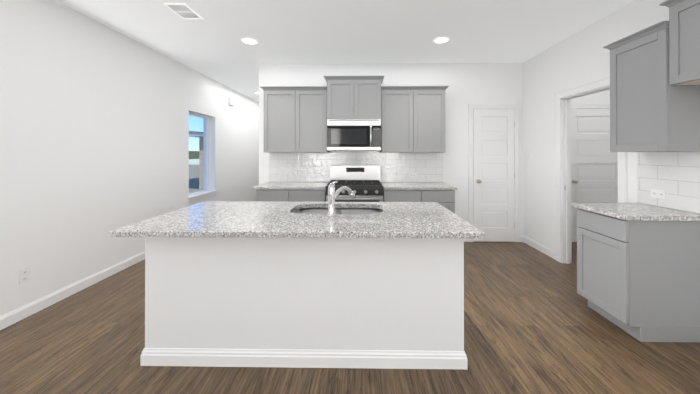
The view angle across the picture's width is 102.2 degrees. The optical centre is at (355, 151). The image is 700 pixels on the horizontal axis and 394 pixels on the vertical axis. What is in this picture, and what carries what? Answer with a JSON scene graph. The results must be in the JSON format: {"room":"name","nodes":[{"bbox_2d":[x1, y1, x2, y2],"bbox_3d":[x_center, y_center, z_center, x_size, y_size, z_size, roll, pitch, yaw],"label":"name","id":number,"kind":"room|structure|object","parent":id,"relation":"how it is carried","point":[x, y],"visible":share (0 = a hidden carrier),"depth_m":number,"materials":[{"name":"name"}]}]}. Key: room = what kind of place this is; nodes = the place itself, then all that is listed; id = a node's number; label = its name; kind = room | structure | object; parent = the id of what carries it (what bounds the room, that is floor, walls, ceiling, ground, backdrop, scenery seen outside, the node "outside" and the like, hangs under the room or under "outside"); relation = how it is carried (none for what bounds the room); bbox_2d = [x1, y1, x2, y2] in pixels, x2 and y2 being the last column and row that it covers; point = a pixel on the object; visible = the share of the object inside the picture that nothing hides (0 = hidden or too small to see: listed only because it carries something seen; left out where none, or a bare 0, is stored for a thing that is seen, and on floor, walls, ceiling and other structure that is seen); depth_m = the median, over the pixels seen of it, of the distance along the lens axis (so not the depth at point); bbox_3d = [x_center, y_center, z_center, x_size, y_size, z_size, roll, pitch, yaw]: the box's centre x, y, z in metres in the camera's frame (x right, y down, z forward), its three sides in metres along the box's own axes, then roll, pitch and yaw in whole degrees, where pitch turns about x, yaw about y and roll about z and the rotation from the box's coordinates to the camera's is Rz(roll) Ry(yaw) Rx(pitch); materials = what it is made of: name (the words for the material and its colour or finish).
{"room":"kitchen","nodes":[
{"label":"kitchen","id":0,"kind":"room"},
{"bbox_2d":[0,0,258,316],"bbox_3d":[-2.832,0.006,4.006,0.230,2.750,13.000,0,0,1],"label":"wall","id":1,"kind":"structure","parent":0,"point":[94,132],"depth_m":2.89,"materials":[{"name":"white paint"}]},
{"bbox_2d":[19,267,29,283],"bbox_3d":[-2.737,1.023,2.333,0.008,0.115,0.070,0,0,1],"label":"outlet","id":2,"kind":"object","parent":1,"relation":"attached to","point":[24,275],"visible":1,"depth_m":2.33,"materials":[{"name":"white plastic"}]},
{"bbox_2d":[0,251,144,329],"bbox_3d":[-2.710,1.331,3.999,0.013,0.100,12.700,0,0,1],"label":"baseboard","id":3,"kind":"structure","parent":1,"relation":"attached to","point":[21,313],"depth_m":2.63,"materials":[{"name":"white wood"}]},
{"bbox_2d":[187,112,217,202],"bbox_3d":[-2.778,0.077,4.995,0.220,1.493,0.910,0,0,1],"label":"window","id":4,"kind":"structure","parent":1,"relation":"in","point":[199,195],"depth_m":5.25,"materials":[{"name":"white plastic"}]},
{"bbox_2d":[228,97,234,105],"bbox_3d":[-2.662,-1.070,6.049,0.050,0.160,0.200,0,0,1],"label":"door chime","id":5,"kind":"object","parent":1,"relation":"attached to","point":[231,101],"visible":1,"depth_m":5.99,"materials":[{"name":"white plastic"}]},
{"bbox_2d":[55,0,634,101],"bbox_3d":[0.802,-1.419,3.959,7.600,0.100,13.300,0,0,1],"label":"ceiling","id":6,"kind":"structure","parent":0,"point":[211,45],"depth_m":3.17,"materials":[{"name":"white paint"}]},
{"bbox_2d":[164,3,202,18],"bbox_3d":[-1.681,-1.372,2.771,0.200,0.005,0.300,0,0,1],"label":"ceiling vent","id":7,"kind":"object","parent":6,"relation":"in","point":[183,10],"visible":1,"depth_m":2.76,"materials":[{"name":"white metal"}]},
{"bbox_2d":[241,38,257,43],"bbox_3d":[-1.315,-1.366,3.500,0.196,0.010,0.196,0,0,1],"label":"recessed light","id":8,"kind":"object","parent":6,"relation":"in","point":[249,41],"visible":0.96,"depth_m":3.49,"materials":[{"name":"white plastic"}]},
{"bbox_2d":[433,37,449,42],"bbox_3d":[1.050,-1.366,3.465,0.196,0.010,0.196,0,0,1],"label":"recessed light","id":9,"kind":"object","parent":6,"relation":"in","point":[441,39],"visible":1,"depth_m":3.45,"materials":[{"name":"white plastic"}]},
{"bbox_2d":[0,242,699,393],"bbox_3d":[0.802,1.411,3.946,7.600,0.060,13.300,0,0,1],"label":"floor","id":10,"kind":"structure","parent":0,"point":[534,323],"depth_m":1.91,"materials":[{"name":"brown wood"}]},
{"bbox_2d":[253,182,328,201],"bbox_3d":[-0.878,0.924,4.060,0.957,0.914,0.643,0,0,1],"label":"base cabinet","id":11,"kind":"object","parent":10,"relation":"on","point":[291,192],"visible":0.38,"depth_m":3.76,"materials":[{"name":"grey wood"}]},
{"bbox_2d":[140,237,467,369],"bbox_3d":[-0.333,0.933,2.192,2.082,0.879,0.796,0,0,1],"label":"kitchen island","id":12,"kind":"object","parent":10,"relation":"on","point":[331,283],"depth_m":1.81,"materials":[{"name":"white"}]},
{"bbox_2d":[108,201,483,240],"bbox_3d":[-0.340,0.476,2.107,2.150,0.035,1.000,0,0,1],"label":"island countertop","id":13,"kind":"structure","parent":12,"relation":"on","point":[400,221],"depth_m":1.80,"materials":[{"name":"grey stone"}]},
{"bbox_2d":[292,205,383,212],"bbox_3d":[-0.147,0.583,2.289,0.778,0.202,0.458,0,0,1],"label":"sink","id":14,"kind":"object","parent":13,"relation":"in","point":[299,208],"depth_m":2.49,"materials":[{"name":"silver metal"}]},
{"bbox_2d":[324,181,355,216],"bbox_3d":[-0.105,0.333,2.120,0.208,0.252,0.248,0,0,1],"label":"faucet","id":15,"kind":"object","parent":13,"relation":"on","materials":[{"name":"silver metal"}]},
{"bbox_2d":[326,165,382,201],"bbox_3d":[-0.015,0.795,3.997,0.761,1.172,0.705,0,0,1],"label":"range","id":16,"kind":"object","parent":10,"relation":"on","point":[363,183],"visible":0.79,"depth_m":3.99,"materials":[{"name":"silver metal"}]},
{"bbox_2d":[381,182,456,213],"bbox_3d":[0.855,0.924,4.034,0.967,0.914,0.643,0,0,1],"label":"base cabinet","id":17,"kind":"object","parent":10,"relation":"on","point":[442,193],"visible":0.38,"depth_m":3.73,"materials":[{"name":"grey wood"}]},
{"bbox_2d":[572,203,699,341],"bbox_3d":[2.239,0.916,2.276,0.593,0.914,0.529,0,0,1],"label":"base cabinet","id":18,"kind":"object","parent":10,"relation":"on","point":[638,271],"visible":1,"depth_m":2.04,"materials":[{"name":"grey wood"}]},
{"bbox_2d":[259,63,609,234],"bbox_3d":[1.474,0.008,4.413,5.970,2.750,0.120,0,0,1],"label":"wall","id":19,"kind":"structure","parent":0,"point":[484,83],"depth_m":4.36,"materials":[{"name":"white paint"}]},
{"bbox_2d":[260,86,328,151],"bbox_3d":[-0.893,-0.462,4.212,0.957,0.943,0.352,0,0,1],"label":"upper cabinet","id":20,"kind":"object","parent":19,"relation":"attached to","point":[295,118],"visible":1,"depth_m":4.06,"materials":[{"name":"grey wood"}]},
{"bbox_2d":[324,76,383,118],"bbox_3d":[-0.025,-0.764,4.176,0.855,0.608,0.402,0,0,1],"label":"upper cabinet","id":21,"kind":"object","parent":19,"relation":"attached to","point":[353,97],"visible":1,"depth_m":4.00,"materials":[{"name":"grey wood"}]},
{"bbox_2d":[327,119,380,149],"bbox_3d":[-0.025,-0.238,4.144,0.760,0.436,0.458,0,0,1],"label":"over-the-range microwave","id":22,"kind":"object","parent":21,"relation":"attached to","point":[353,134],"visible":1,"depth_m":3.96,"materials":[{"name":"silver metal"}]},
{"bbox_2d":[269,151,442,181],"bbox_3d":[-0.004,0.226,4.369,2.695,0.483,0.008,0,0,1],"label":"backsplash","id":23,"kind":"structure","parent":19,"relation":"attached to","point":[315,166],"depth_m":4.37,"materials":[{"name":"tile"}]},
{"bbox_2d":[409,173,416,177],"bbox_3d":[0.878,0.362,4.347,0.115,0.070,0.008,0,0,1],"label":"outlet","id":24,"kind":"object","parent":23,"relation":"attached to","point":[412,175],"visible":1,"depth_m":4.34,"materials":[{"name":"white plastic"}]},
{"bbox_2d":[380,86,448,151],"bbox_3d":[0.844,-0.462,4.186,0.957,0.943,0.352,0,0,1],"label":"upper cabinet","id":25,"kind":"object","parent":19,"relation":"attached to","point":[412,118],"visible":1,"depth_m":4.04,"materials":[{"name":"grey wood"}]},
{"bbox_2d":[473,109,514,241],"bbox_3d":[2.117,0.366,4.296,0.624,2.031,0.090,0,0,1],"label":"pantry door","id":26,"kind":"structure","parent":19,"relation":"in","point":[493,183],"depth_m":4.32,"materials":[{"name":"white wood"}]},
{"bbox_2d":[468,104,519,241],"bbox_3d":[2.116,0.328,4.330,0.768,2.110,0.023,0,0,1],"label":"door frame","id":27,"kind":"structure","parent":19,"relation":"attached to","point":[470,106],"depth_m":4.32,"materials":[{"name":"white wood"}]},
{"bbox_2d":[571,109,617,241],"bbox_3d":[3.658,0.366,4.273,0.814,2.031,0.090,0,0,1],"label":"door","id":28,"kind":"structure","parent":19,"relation":"in","point":[594,169],"depth_m":4.30,"materials":[{"name":"white wood"}]},
{"bbox_2d":[523,0,668,250],"bbox_3d":[2.568,-0.008,0.956,0.100,2.750,6.760,0,0,1],"label":"wall","id":29,"kind":"structure","parent":0,"point":[581,57],"depth_m":3.67,"materials":[{"name":"white paint"}]},
{"bbox_2d":[520,235,554,258],"bbox_3d":[2.548,1.331,3.966,0.030,0.100,0.730,0,0,1],"label":"baseboard","id":30,"kind":"structure","parent":29,"relation":"attached to","point":[528,241],"depth_m":3.94,"materials":[{"name":"white wood"}]},
{"bbox_2d":[555,76,627,263],"bbox_3d":[2.601,0.314,3.115,0.146,2.125,0.950,0,0,1],"label":"door frame","id":31,"kind":"structure","parent":29,"relation":"attached to","point":[563,226],"depth_m":3.49,"materials":[{"name":"white wood"}]},
{"bbox_2d":[603,21,699,151],"bbox_3d":[2.381,-0.473,2.292,0.310,0.948,0.507,0,0,1],"label":"upper cabinet","id":32,"kind":"object","parent":29,"relation":"attached to","point":[652,109],"visible":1,"depth_m":2.17,"materials":[{"name":"grey wood"}]},
{"bbox_2d":[637,152,699,213],"bbox_3d":[2.533,0.230,2.285,0.008,0.456,0.514,0,0,1],"label":"backsplash","id":33,"kind":"structure","parent":29,"relation":"attached to","point":[675,176],"depth_m":2.26,"materials":[{"name":"tile"}]},
{"bbox_2d":[651,189,665,198],"bbox_3d":[2.526,0.353,2.361,0.008,0.070,0.115,0,0,1],"label":"outlet","id":34,"kind":"object","parent":33,"relation":"attached to","point":[660,194],"visible":1,"depth_m":2.36,"materials":[{"name":"white plastic"}]},
{"bbox_2d":[659,0,699,84],"bbox_3d":[2.378,-0.784,1.570,0.295,0.612,1.018,0,0,1],"label":"upper cabinet","id":35,"kind":"object","parent":29,"relation":"attached to","point":[684,42],"visible":1,"depth_m":1.95,"materials":[{"name":"grey wood"}]},
{"label":"outside","id":36,"kind":"structure","parent":0,"visible":0},
{"bbox_2d":[189,165,201,192],"bbox_3d":[-21.315,1.782,15.123,37.040,0.100,50.000,0,0,1],"label":"ground","id":37,"kind":"structure","parent":36,"point":[192,169],"depth_m":18.40,"materials":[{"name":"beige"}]},
{"bbox_2d":[189,131,202,188],"bbox_3d":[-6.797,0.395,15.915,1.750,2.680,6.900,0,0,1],"label":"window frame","id":38,"kind":"structure","parent":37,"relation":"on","point":[194,133],"depth_m":12.92,"materials":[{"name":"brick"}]},
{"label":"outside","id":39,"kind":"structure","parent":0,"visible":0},
{"bbox_2d":[189,151,198,158],"bbox_3d":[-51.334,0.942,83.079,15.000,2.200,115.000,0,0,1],"label":"hedge","id":40,"kind":"object","parent":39,"point":[193,153],"depth_m":76.38,"materials":[{"name":"green plant"}]}
]}

